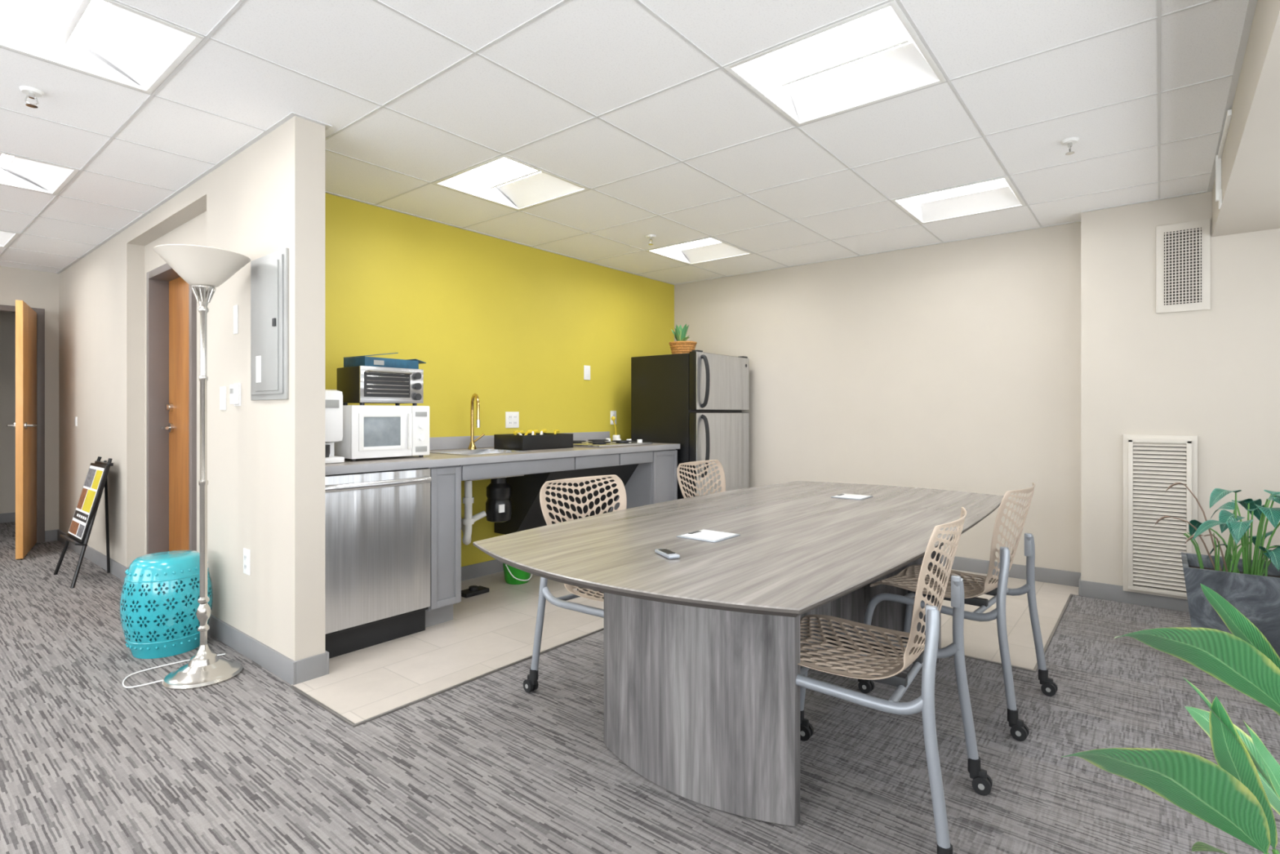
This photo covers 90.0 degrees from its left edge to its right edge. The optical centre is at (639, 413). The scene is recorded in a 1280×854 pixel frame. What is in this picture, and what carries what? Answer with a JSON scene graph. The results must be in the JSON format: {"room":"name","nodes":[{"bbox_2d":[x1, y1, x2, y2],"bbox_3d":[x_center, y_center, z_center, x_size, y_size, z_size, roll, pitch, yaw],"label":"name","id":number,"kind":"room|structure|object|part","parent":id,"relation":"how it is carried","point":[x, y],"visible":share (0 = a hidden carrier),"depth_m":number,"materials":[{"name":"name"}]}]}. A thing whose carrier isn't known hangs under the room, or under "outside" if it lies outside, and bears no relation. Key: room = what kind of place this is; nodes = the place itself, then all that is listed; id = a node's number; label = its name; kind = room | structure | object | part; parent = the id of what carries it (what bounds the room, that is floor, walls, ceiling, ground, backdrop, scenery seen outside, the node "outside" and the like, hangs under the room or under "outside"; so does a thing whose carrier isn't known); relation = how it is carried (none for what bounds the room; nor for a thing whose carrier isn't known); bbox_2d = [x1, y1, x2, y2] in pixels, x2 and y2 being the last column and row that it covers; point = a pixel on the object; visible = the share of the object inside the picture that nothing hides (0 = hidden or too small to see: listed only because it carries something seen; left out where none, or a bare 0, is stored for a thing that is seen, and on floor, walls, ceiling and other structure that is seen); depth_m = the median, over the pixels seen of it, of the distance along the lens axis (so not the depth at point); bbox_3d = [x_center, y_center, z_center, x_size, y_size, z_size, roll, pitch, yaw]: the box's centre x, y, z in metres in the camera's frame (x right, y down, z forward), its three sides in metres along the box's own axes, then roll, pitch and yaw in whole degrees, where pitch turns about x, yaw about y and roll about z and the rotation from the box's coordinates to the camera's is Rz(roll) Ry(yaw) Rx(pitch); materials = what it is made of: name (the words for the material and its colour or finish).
{"room":"common room","nodes":[
{"label":"common room","id":0,"kind":"room"},
{"bbox_2d":[0,271,58,530],"bbox_3d":[-7.040,-0.138,5.131,1.800,2.595,4.300,0,0,39],"label":"wall","id":1,"kind":"structure","parent":0,"point":[51,279],"depth_m":5.84,"materials":[{"name":"beige paint"}]},
{"bbox_2d":[0,511,15,523],"bbox_3d":[-7.688,1.110,5.593,0.012,0.100,4.200,0,0,39],"label":"baseboard beyond","id":2,"kind":"structure","parent":1,"relation":"attached to","point":[7,517],"depth_m":6.79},
{"bbox_2d":[0,299,44,559],"bbox_3d":[-5.401,0.111,5.173,0.953,2.099,0.968,0,0,39],"label":"door","id":3,"kind":"structure","parent":1,"relation":"in","point":[28,425],"depth_m":5.35,"materials":[{"name":"brown wood"}]},
{"bbox_2d":[0,266,44,308],"bbox_3d":[-5.717,-1.188,5.429,0.120,0.495,0.970,0,0,39],"label":"header","id":4,"kind":"object","parent":1,"relation":"attached to","point":[28,286],"depth_m":5.66,"materials":[{"name":"beige paint"}]},
{"bbox_2d":[58,228,144,567],"bbox_3d":[-4.356,-0.138,5.202,2.280,2.595,0.200,0,0,39],"label":"wall","id":5,"kind":"structure","parent":0,"point":[101,295],"depth_m":4.77,"materials":[{"name":"beige paint"}]},
{"bbox_2d":[75,416,77,426],"bbox_3d":[-4.740,0.070,5.379,0.050,0.080,0.010,0,0,39],"label":"light switch","id":6,"kind":"object","parent":5,"relation":"attached to","point":[76,417],"visible":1,"depth_m":5.37,"materials":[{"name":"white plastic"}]},
{"bbox_2d":[44,528,128,581],"bbox_3d":[-4.413,1.110,5.122,2.298,0.100,0.112,0,0,37],"label":"baseboard","id":7,"kind":"structure","parent":5,"relation":"attached to","point":[117,569],"depth_m":4.96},
{"bbox_2d":[144,242,151,555],"bbox_3d":[-3.381,-0.138,4.476,0.150,2.595,0.100,0,0,39],"label":"jamb","id":8,"kind":"object","parent":5,"relation":"attached to","point":[148,247],"depth_m":4.47,"materials":[{"name":"grey paint"}]},
{"bbox_2d":[151,216,196,270],"bbox_3d":[-2.965,-1.198,4.139,0.920,0.475,0.100,0,0,39],"label":"wall","id":9,"kind":"structure","parent":0,"point":[185,233],"depth_m":4.04,"materials":[{"name":"beige paint"}]},
{"bbox_2d":[146,262,196,554],"bbox_3d":[-2.963,0.101,4.142,0.918,2.119,0.160,0,0,39],"label":"door","id":10,"kind":"structure","parent":9,"relation":"in","point":[171,302],"depth_m":4.35,"materials":[{"name":"brown wood"}]},
{"bbox_3d":[-2.965,-1.198,4.139,0.920,0.475,0.100,0,0,39],"label":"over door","id":11,"kind":"part","parent":9,"relation":"part of","materials":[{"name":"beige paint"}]},
{"bbox_2d":[196,211,206,551],"bbox_3d":[-2.160,-0.138,4.003,0.500,2.595,0.904,0,0,39],"label":"wall","id":12,"kind":"structure","parent":0,"point":[201,219],"depth_m":3.79,"materials":[{"name":"beige paint"}]},
{"bbox_2d":[233,304,238,333],"bbox_3d":[-1.990,-0.460,3.150,0.050,0.140,0.006,0,0,39],"label":"plate","id":13,"kind":"object","parent":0,"point":[236,307],"depth_m":3.14,"materials":[{"name":"white plastic"}]},
{"bbox_2d":[324,192,674,566],"bbox_3d":[-0.896,-0.138,4.991,0.200,2.595,3.976,0,0,39],"label":"wall","id":14,"kind":"structure","parent":0,"point":[516,326],"depth_m":4.57,"materials":[{"name":"yellow paint"}]},
{"bbox_2d":[461,559,503,581],"bbox_3d":[-0.607,1.108,5.178,0.012,0.096,2.998,0,0,39],"label":"baseboard","id":15,"kind":"structure","parent":14,"relation":"attached to","point":[477,570],"depth_m":4.53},
{"bbox_2d":[505,411,519,427],"bbox_3d":[-0.949,0.050,4.759,0.010,0.120,0.125,0,0,39],"label":"power outlet","id":16,"kind":"object","parent":14,"relation":"attached to","point":[512,418],"visible":1,"depth_m":4.76,"materials":[{"name":"white plastic"}]},
{"bbox_2d":[429,431,609,449],"bbox_3d":[-1.165,0.202,4.484,0.020,0.084,2.844,0,0,39],"label":"backsplash","id":17,"kind":"structure","parent":14,"relation":"attached to","point":[486,441],"depth_m":4.48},
{"bbox_2d":[583,364,590,379],"bbox_3d":[-0.444,-0.340,5.382,0.010,0.120,0.075,0,0,39],"label":"light switch","id":18,"kind":"object","parent":14,"relation":"attached to","point":[586,368],"visible":1,"depth_m":5.37,"materials":[{"name":"white plastic"}]},
{"bbox_2d":[610,410,616,424],"bbox_3d":[-0.233,0.040,5.641,0.010,0.120,0.075,0,0,39],"label":"power outlet","id":19,"kind":"object","parent":14,"relation":"attached to","point":[613,413],"visible":0.68,"depth_m":5.63,"materials":[{"name":"white plastic"}]},
{"bbox_2d":[56,0,1257,284],"bbox_3d":[-2.134,-1.273,3.373,8.035,0.004,7.750,0,0,39],"label":"trim","id":20,"kind":"structure","parent":14,"relation":"attached to","point":[1251,5],"depth_m":3.53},
{"bbox_2d":[0,0,1248,284],"bbox_3d":[-2.377,-1.375,3.602,10.970,0.200,8.000,0,0,39],"label":"ceiling","id":21,"kind":"structure","parent":0,"point":[600,56],"depth_m":2.73,"materials":[{"name":"tile"}]},
{"bbox_2d":[0,230,19,247],"bbox_3d":[-4.824,-1.318,4.487,0.614,0.094,0.618,0,0,39],"label":"ceiling light","id":22,"kind":"object","parent":21,"relation":"in","point":[6,237],"depth_m":4.68,"materials":[{"name":"white plastic"}]},
{"bbox_2d":[19,85,44,108],"bbox_3d":[-2.404,-1.244,2.529,0.072,0.062,0.072,0,0,39],"label":"sprinkler","id":23,"kind":"object","parent":21,"relation":"attached to","point":[32,92],"visible":1,"depth_m":2.52,"materials":[{"name":"white metal"}]},
{"bbox_2d":[0,151,79,195],"bbox_3d":[-3.366,-1.318,3.303,0.614,0.094,0.618,0,0,39],"label":"ceiling light","id":24,"kind":"object","parent":21,"relation":"in","point":[53,178],"depth_m":3.51,"materials":[{"name":"white plastic"}]},
{"bbox_2d":[0,0,204,94],"bbox_3d":[-1.907,-1.318,2.120,0.614,0.094,0.618,0,0,39],"label":"ceiling light","id":25,"kind":"object","parent":21,"relation":"in","point":[147,48],"depth_m":2.25,"materials":[{"name":"white plastic"}]},
{"bbox_2d":[432,155,590,210],"bbox_3d":[-0.717,-1.318,3.588,0.614,0.094,0.618,0,0,39],"label":"ceiling light","id":26,"kind":"object","parent":21,"relation":"in","point":[527,186],"depth_m":3.68,"materials":[{"name":"white plastic"}]},
{"bbox_2d":[0,0,1232,276],"bbox_3d":[-2.134,-1.274,3.373,8.035,0.003,7.750,0,0,39],"label":"grid","id":27,"kind":"object","parent":21,"relation":"attached to","point":[1158,2],"depth_m":2.77,"materials":[{"name":"white metal"}]},
{"bbox_2d":[645,234,655,244],"bbox_3d":[0.078,-1.244,4.604,0.072,0.062,0.072,0,0,39],"label":"sprinkler","id":28,"kind":"object","parent":21,"relation":"attached to","point":[651,237],"visible":1,"depth_m":4.59,"materials":[{"name":"white metal"}]},
{"bbox_2d":[646,236,753,264],"bbox_3d":[0.474,-1.318,5.056,0.614,0.094,0.618,0,0,39],"label":"ceiling light","id":29,"kind":"object","parent":21,"relation":"in","point":[708,249],"depth_m":5.18,"materials":[{"name":"white plastic"}]},
{"bbox_2d":[724,0,946,126],"bbox_3d":[0.742,-1.318,2.405,0.614,0.094,0.618,0,0,39],"label":"ceiling light","id":30,"kind":"object","parent":21,"relation":"in","point":[876,55],"depth_m":2.46,"materials":[{"name":"white plastic"}]},
{"bbox_2d":[890,176,1026,223],"bbox_3d":[1.933,-1.318,3.873,0.614,0.094,0.618,0,0,39],"label":"ceiling light","id":31,"kind":"object","parent":21,"relation":"in","point":[999,193],"depth_m":3.97,"materials":[{"name":"white plastic"}]},
{"bbox_2d":[1060,137,1079,155],"bbox_3d":[2.010,-1.244,2.992,0.072,0.062,0.072,0,0,39],"label":"sprinkler","id":32,"kind":"object","parent":21,"relation":"attached to","point":[1069,142],"visible":1,"depth_m":2.98,"materials":[{"name":"white metal"}]},
{"bbox_2d":[0,521,1279,853],"bbox_3d":[-2.422,1.210,3.626,11.070,0.100,8.020,0,0,39],"label":"floor","id":33,"kind":"structure","parent":0,"point":[91,763],"depth_m":2.16,"materials":[{"name":"grey carpet"}]},
{"bbox_2d":[53,456,113,587],"bbox_3d":[-3.907,0.740,4.517,0.582,0.846,0.265,0,0,39],"label":"sign","id":34,"kind":"object","parent":33,"relation":"on","point":[83,518],"visible":1,"depth_m":4.48,"materials":[{"name":"black wood"}]},
{"bbox_2d":[119,550,213,658],"bbox_3d":[-2.330,0.928,3.159,0.370,0.464,0.370,0,0,39],"label":"garden stool","id":35,"kind":"object","parent":33,"relation":"on","point":[159,597],"visible":0.8,"depth_m":3.02,"materials":[{"name":"teal ceramic"}]},
{"bbox_2d":[121,244,250,689],"bbox_3d":[-1.985,0.231,2.822,0.444,1.859,0.434,0,0,39],"label":"floor lamp","id":36,"kind":"object","parent":33,"relation":"on","point":[206,268],"visible":1,"depth_m":2.80,"materials":[{"name":"silver metal"}]},
{"bbox_2d":[206,115,324,661],"bbox_3d":[-1.854,-0.138,3.127,1.080,2.595,0.128,0,0,39],"label":"wall partition","id":37,"kind":"structure","parent":33,"relation":"on","point":[266,458],"depth_m":2.89,"materials":[{"name":"beige paint"}]},
{"bbox_2d":[126,175,206,245],"bbox_3d":[-2.892,-1.303,3.951,1.570,0.265,0.100,0,0,39],"label":"header","id":38,"kind":"object","parent":37,"relation":"attached to","point":[191,202],"depth_m":3.88,"materials":[{"name":"beige paint"}]},
{"bbox_2d":[219,386,226,409],"bbox_3d":[-2.123,-0.075,3.256,0.075,0.120,0.010,0,0,39],"label":"light switch","id":39,"kind":"object","parent":37,"relation":"attached to","point":[222,389],"visible":1,"depth_m":3.25,"materials":[{"name":"white plastic"}]},
{"bbox_2d":[229,382,241,405],"bbox_3d":[-1.979,-0.090,3.126,0.080,0.110,0.030,0,0,39],"label":"thermostat","id":40,"kind":"object","parent":37,"relation":"attached to","point":[235,390],"visible":1,"depth_m":3.11,"materials":[{"name":"white plastic"}]},
{"bbox_2d":[243,547,250,575],"bbox_3d":[-1.882,0.710,3.061,0.075,0.120,0.010,0,0,39],"label":"power outlet","id":41,"kind":"object","parent":37,"relation":"attached to","point":[246,553],"visible":1,"depth_m":3.05,"materials":[{"name":"white plastic"}]},
{"bbox_2d":[207,613,328,684],"bbox_3d":[-1.850,1.110,3.123,1.092,0.100,0.152,0,0,39],"label":"baseboard","id":42,"kind":"structure","parent":37,"relation":"attached to","point":[292,672],"depth_m":2.86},
{"bbox_2d":[250,248,288,399],"bbox_3d":[-1.684,-0.388,2.884,0.390,0.655,0.034,0,0,39],"label":"electrical panel","id":43,"kind":"object","parent":37,"relation":"attached to","point":[269,273],"visible":1,"depth_m":2.84,"materials":[{"name":"grey paint"}]},
{"bbox_2d":[523,475,626,692],"bbox_3d":[-0.079,0.723,2.655,0.628,0.875,0.534,0,0,43],"label":"office chair","id":44,"kind":"object","parent":33,"relation":"on","point":[530,684],"visible":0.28,"depth_m":2.65,"materials":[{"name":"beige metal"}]},
{"bbox_3d":[-0.079,0.828,2.655,0.628,0.665,0.534,0,0,43],"label":"frame","id":45,"kind":"part","parent":44,"relation":"part of","materials":[{"name":"silver metal"}]},
{"bbox_2d":[676,459,725,497],"bbox_3d":[0.536,0.723,3.620,0.628,0.875,0.534,0,0,38],"label":"chair","id":46,"kind":"object","parent":33,"relation":"on","point":[718,464],"visible":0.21,"depth_m":3.80,"materials":[{"name":"beige plastic"}]},
{"bbox_2d":[472,480,1004,826],"bbox_3d":[0.623,0.785,2.605,1.245,0.750,2.570,0,0,39],"label":"conference table","id":47,"kind":"object","parent":33,"relation":"on","point":[702,651],"visible":0.84,"depth_m":1.92,"materials":[{"name":"grey wood"}]},
{"bbox_2d":[654,547,679,559],"bbox_3d":[0.078,0.403,1.842,0.036,0.012,0.100,0,0,-22],"label":"phone","id":48,"kind":"object","parent":47,"relation":"on","point":[669,554],"visible":1,"depth_m":1.82,"materials":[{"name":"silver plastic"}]},
{"bbox_2d":[676,528,740,542],"bbox_3d":[0.229,0.406,2.132,0.150,0.006,0.160,0,0,39],"label":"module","id":49,"kind":"object","parent":47,"relation":"on","point":[704,535],"visible":1,"depth_m":2.12,"materials":[{"name":"white paper"}]},
{"bbox_2d":[831,493,872,499],"bbox_3d":[1.036,0.406,3.126,0.150,0.006,0.160,0,0,39],"label":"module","id":50,"kind":"object","parent":47,"relation":"on","point":[843,495],"visible":1,"depth_m":3.10,"materials":[{"name":"white paper"}]},
{"bbox_2d":[795,506,992,853],"bbox_3d":[0.671,0.723,1.924,0.628,0.875,0.534,0,0,35],"label":"office chair","id":51,"kind":"object","parent":33,"relation":"on","point":[922,649],"visible":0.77,"depth_m":1.80,"materials":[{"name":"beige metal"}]},
{"bbox_2d":[857,482,1057,741],"bbox_3d":[1.310,0.723,2.656,0.628,0.875,0.534,0,0,43],"label":"office chair","id":52,"kind":"object","parent":33,"relation":"on","point":[997,588],"visible":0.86,"depth_m":2.54,"materials":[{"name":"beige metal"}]},
{"bbox_2d":[1062,582,1279,853],"bbox_3d":[1.057,0.740,0.997,0.614,0.839,0.620,0,0,39],"label":"leaves","id":53,"kind":"object","parent":33,"relation":"on","point":[1237,795],"visible":1,"depth_m":1.07,"materials":[{"name":"plant"}]},
{"bbox_2d":[1155,482,1279,657],"bbox_3d":[2.754,0.742,2.951,0.599,0.834,0.566,0,0,39],"label":"potted plant","id":54,"kind":"object","parent":33,"relation":"on","point":[1252,587],"visible":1,"depth_m":2.88,"materials":[{"name":"plant"}]},
{"bbox_2d":[291,568,1080,723],"bbox_3d":[0.392,1.158,3.757,3.355,0.004,3.970,0,0,39],"label":"floor","id":55,"kind":"structure","parent":0,"point":[493,629],"depth_m":3.22,"materials":[{"name":"beige tile"}]},
{"bbox_2d":[324,467,431,658],"bbox_3d":[-1.551,0.723,3.353,0.787,0.866,0.598,0,0,39],"label":"dishwasher","id":56,"kind":"object","parent":55,"relation":"on","point":[377,523],"visible":0.71,"depth_m":3.14,"materials":[{"name":"grey metal"}]},
{"bbox_2d":[461,585,488,597],"bbox_3d":[-1.067,1.131,4.098,0.100,0.051,0.180,0,0,39],"label":"box","id":57,"kind":"object","parent":55,"relation":"on","point":[473,590],"visible":0.87,"depth_m":4.07,"materials":[{"name":"black plastic"}]},
{"bbox_2d":[324,442,679,627],"bbox_3d":[-0.873,0.699,4.248,0.767,0.915,2.846,0,0,39],"label":"countertop","id":58,"kind":"structure","parent":55,"relation":"on","point":[648,474],"depth_m":4.07,"materials":[{"name":"laminate"}]},
{"bbox_2d":[324,389,344,463],"bbox_3d":[-1.603,0.065,3.164,0.244,0.359,0.175,0,0,39],"label":"coffee maker","id":59,"kind":"object","parent":58,"relation":"on","point":[333,397],"visible":0.34,"depth_m":3.12,"materials":[{"name":"white plastic"}]},
{"bbox_2d":[333,404,429,461],"bbox_3d":[-1.436,0.102,3.498,0.362,0.284,0.445,0,0,39],"label":"microwave oven","id":60,"kind":"object","parent":58,"relation":"on","point":[368,431],"visible":0.94,"depth_m":3.35,"materials":[{"name":"white plastic"}]},
{"bbox_2d":[337,365,423,405],"bbox_3d":[-1.414,-0.143,3.513,0.297,0.204,0.365,0,0,39],"label":"toaster oven","id":61,"kind":"object","parent":60,"relation":"on","point":[362,384],"visible":0.94,"depth_m":3.41,"materials":[{"name":"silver metal"}]},
{"bbox_2d":[343,352,426,368],"bbox_3d":[-1.409,-0.289,3.550,0.202,0.085,0.380,0,0,34],"label":"cardboard box","id":62,"kind":"object","parent":61,"relation":"on","point":[358,360],"visible":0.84,"depth_m":3.43,"materials":[{"name":"blue cardboard"}]},
{"bbox_2d":[461,480,486,545],"bbox_3d":[-1.202,0.567,4.099,0.420,0.537,0.270,0,0,39],"label":"drain pipe","id":63,"kind":"object","parent":58,"relation":"attached to","point":[468,519],"visible":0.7,"depth_m":3.97,"materials":[{"name":"white plastic"}]},
{"bbox_2d":[467,393,484,449],"bbox_3d":[-1.105,0.056,4.276,0.103,0.376,0.215,0,0,-5],"label":"kitchen faucet","id":64,"kind":"object","parent":58,"relation":"on","point":[472,446],"visible":0.99,"depth_m":4.30,"materials":[{"name":"gold metal"}]},
{"bbox_2d":[485,477,511,522],"bbox_3d":[-0.914,0.549,4.141,0.167,0.302,0.164,0,0,39],"label":"garbage disposal","id":65,"kind":"object","parent":58,"relation":"in","point":[498,504],"visible":0.95,"depth_m":4.08,"materials":[{"name":"black plastic"}]},
{"bbox_2d":[493,428,573,450],"bbox_3d":[-0.733,0.179,4.445,0.300,0.129,0.460,0,0,39],"label":"tray","id":66,"kind":"object","parent":58,"relation":"on","point":[519,441],"visible":1,"depth_m":4.31,"materials":[{"name":"black plastic"}]},
{"bbox_2d":[573,438,652,447],"bbox_3d":[-0.302,0.225,4.913,0.540,0.039,0.610,0,0,39],"label":"tray","id":67,"kind":"object","parent":58,"relation":"in","point":[606,442],"visible":0.93,"depth_m":4.79,"materials":[{"name":"metal"}]},
{"bbox_2d":[611,416,620,440],"bbox_3d":[-0.211,0.135,5.367,0.063,0.219,0.114,0,0,28],"label":"utensil cup","id":68,"kind":"object","parent":58,"relation":"on","point":[613,418],"visible":0.84,"depth_m":5.36,"materials":[{"name":"white ceramic"}]},
{"bbox_2d":[502,562,532,584],"bbox_3d":[-0.842,1.076,4.391,0.212,0.160,0.212,0,0,39],"label":"bucket","id":69,"kind":"object","parent":55,"relation":"on","point":[513,575],"visible":0.5,"depth_m":4.31,"materials":[{"name":"plastic"}]},
{"bbox_2d":[289,593,1072,727],"bbox_3d":[0.639,1.157,3.392,4.415,0.007,1.437,0,0,-10],"label":"trim","id":70,"kind":"structure","parent":55,"relation":"attached to","point":[308,696],"depth_m":2.79,"materials":[{"name":"metal"}]},
{"bbox_2d":[631,350,749,499],"bbox_3d":[0.478,0.327,5.574,0.748,1.658,0.840,0,0,39],"label":"refrigerator","id":71,"kind":"object","parent":55,"relation":"on","point":[696,400],"visible":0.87,"depth_m":5.29,"materials":[{"name":"black metal"}]},
{"bbox_2d":[668,323,697,354],"bbox_3d":[0.362,-0.611,5.398,0.234,0.260,0.234,0,0,2],"label":"potted succulent","id":72,"kind":"object","parent":71,"relation":"on","point":[681,345],"visible":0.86,"depth_m":5.32,"materials":[{"name":"green plant"}]},
{"bbox_2d":[674,222,1080,572],"bbox_3d":[1.690,-0.138,5.357,3.355,2.595,0.150,0,0,39],"label":"wall","id":73,"kind":"structure","parent":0,"point":[953,366],"depth_m":4.86,"materials":[{"name":"beige paint"}]},
{"bbox_2d":[1080,191,1279,586],"bbox_3d":[3.555,-0.138,3.696,1.635,2.595,0.380,0,0,39],"label":"wall","id":74,"kind":"structure","parent":0,"point":[1212,375],"depth_m":3.79,"materials":[{"name":"beige paint"}]},
{"bbox_2d":[941,555,1189,612],"bbox_3d":[2.201,1.110,4.690,4.990,0.100,0.242,0,0,39],"label":"baseboard","id":75,"kind":"structure","parent":74,"relation":"attached to","point":[1115,593],"depth_m":4.06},
{"bbox_2d":[1123,434,1197,599],"bbox_3d":[3.085,0.608,3.803,0.344,0.955,0.046,0,0,39],"label":"air vent","id":76,"kind":"object","parent":74,"relation":"in","point":[1153,564],"visible":0.78,"depth_m":3.80,"materials":[{"name":"white metal"}]},
{"bbox_2d":[1155,218,1210,313],"bbox_3d":[3.176,-0.855,3.746,0.243,0.520,0.020,0,0,39],"label":"air vent grille","id":77,"kind":"object","parent":74,"relation":"in","point":[1183,250],"visible":1,"depth_m":3.74,"materials":[{"name":"white metal"}]},
{"bbox_2d":[1212,0,1279,236],"bbox_3d":[1.300,-1.143,0.439,1.035,0.265,7.520,0,0,39],"label":"ceiling soffit","id":78,"kind":"structure","parent":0,"point":[1246,190],"depth_m":2.51,"materials":[{"name":"beige paint"}]}
]}

